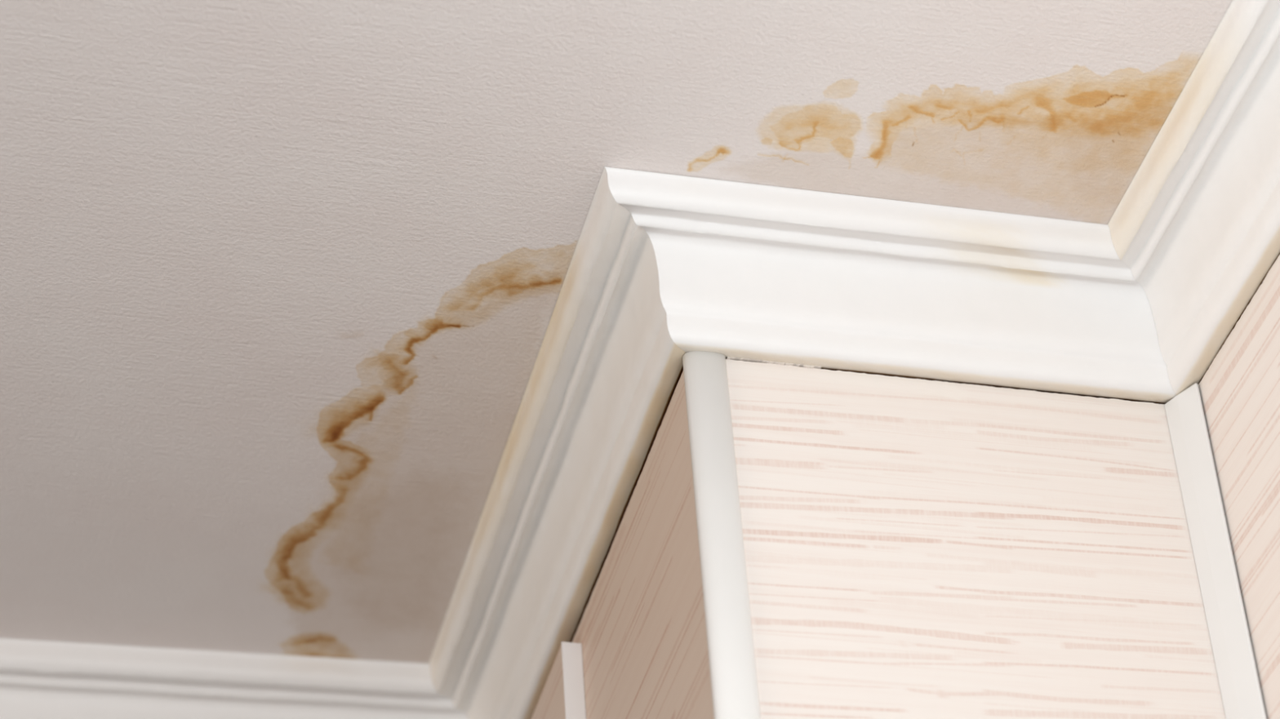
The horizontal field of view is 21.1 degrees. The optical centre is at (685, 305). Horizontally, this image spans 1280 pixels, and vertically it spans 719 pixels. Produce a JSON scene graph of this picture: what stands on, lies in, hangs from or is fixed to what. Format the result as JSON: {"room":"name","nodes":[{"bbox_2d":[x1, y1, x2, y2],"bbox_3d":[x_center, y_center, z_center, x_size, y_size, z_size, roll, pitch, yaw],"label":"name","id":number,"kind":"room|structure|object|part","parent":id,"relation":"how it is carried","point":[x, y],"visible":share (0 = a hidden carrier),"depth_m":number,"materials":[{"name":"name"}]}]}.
{"room":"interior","nodes":[
{"label":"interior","id":0,"kind":"room"},
{"bbox_2d":[0,0,1232,663],"bbox_3d":[-0.173,-0.255,2.023,2.300,0.001,2.400,6,-40,-14],"label":"ceiling","id":1,"kind":"structure","parent":0,"point":[281,282],"depth_m":2.26,"materials":[{"name":"paint"}]},
{"bbox_3d":[0.113,0.583,2.302,0.340,0.999,0.691,6,-40,-14],"label":"wall pillar","id":2,"kind":"structure","parent":0,"visible":0},
{"bbox_2d":[428,166,685,718],"bbox_3d":[-0.097,0.159,2.471,0.075,0.099,0.674,6,-40,-14],"label":"crown molding","id":3,"kind":"structure","parent":2,"relation":"attached to","point":[607,370],"depth_m":2.42,"materials":[{"name":"paint"}]},
{"bbox_2d":[531,641,586,718],"bbox_3d":[-0.078,0.652,2.271,0.015,0.880,0.218,6,-40,-14],"label":"wall panel","id":4,"kind":"object","parent":2,"relation":"attached to","point":[562,695],"visible":1,"depth_m":2.45,"materials":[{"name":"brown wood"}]},
{"bbox_3d":[-0.078,0.653,2.271,0.014,0.879,0.216,6,-40,-14],"label":"board panel","id":5,"kind":"part","parent":4,"relation":"part of","materials":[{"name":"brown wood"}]},
{"bbox_2d":[572,371,714,718],"bbox_3d":[-0.034,0.560,2.175,0.006,0.899,0.560,6,-40,-14],"label":"wall panel","id":6,"kind":"object","parent":2,"relation":"attached to","point":[642,633],"visible":0.93,"depth_m":2.27,"materials":[{"name":"brown wood"}]},
{"bbox_2d":[682,351,760,718],"bbox_3d":[0.044,0.384,1.966,0.028,0.903,0.008,0,-39,-7],"label":"strip","id":7,"kind":"object","parent":2,"relation":"attached to","point":[731,648],"visible":1,"depth_m":2.15,"materials":[{"name":"white plastic"}]},
{"bbox_2d":[604,166,1175,404],"bbox_3d":[0.146,-0.008,2.289,0.424,0.098,0.074,6,-40,-14],"label":"crown molding","id":8,"kind":"structure","parent":2,"relation":"attached to","point":[753,273],"depth_m":2.29,"materials":[{"name":"paint"}]},
{"bbox_2d":[725,359,1226,718],"bbox_3d":[0.200,0.404,2.009,0.345,0.903,0.006,6,-40,-14],"label":"wall panel","id":9,"kind":"object","parent":2,"relation":"attached to","point":[915,548],"visible":1,"depth_m":2.20,"materials":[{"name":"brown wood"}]},
{"bbox_2d":[1164,383,1266,718],"bbox_3d":[0.366,0.411,2.036,0.002,0.901,0.030,27,-48,-34],"label":"strip","id":10,"kind":"object","parent":2,"relation":"attached to","point":[1235,664],"visible":1,"depth_m":2.23,"materials":[{"name":"white plastic"}]},
{"bbox_3d":[0.457,0.264,1.939,0.083,0.999,1.801,6,-40,-14],"label":"wall","id":11,"kind":"structure","parent":0,"visible":0},
{"bbox_2d":[1107,0,1279,395],"bbox_3d":[0.451,-0.309,1.946,0.074,0.098,1.108,7,-40,-14],"label":"crown molding","id":12,"kind":"structure","parent":11,"relation":"attached to","point":[1197,225],"depth_m":2.24,"materials":[{"name":"paint"}]},
{"bbox_2d":[1198,254,1279,718],"bbox_3d":[0.511,0.097,1.659,0.006,0.903,1.050,7,-40,-14],"label":"wall panel","id":13,"kind":"object","parent":11,"relation":"attached to","point":[1239,391],"visible":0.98,"depth_m":2.21,"materials":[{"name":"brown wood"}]},
{"bbox_3d":[-0.717,0.691,2.344,1.189,0.999,0.101,6,-40,-14],"label":"wall","id":14,"kind":"structure","parent":0,"visible":0},
{"bbox_2d":[0,638,468,718],"bbox_3d":[-0.725,0.299,2.575,1.208,0.098,0.074,5,-39,-12],"label":"crown molding","id":15,"kind":"structure","parent":14,"relation":"attached to","point":[39,679],"depth_m":2.66,"materials":[{"name":"paint"}]}
]}

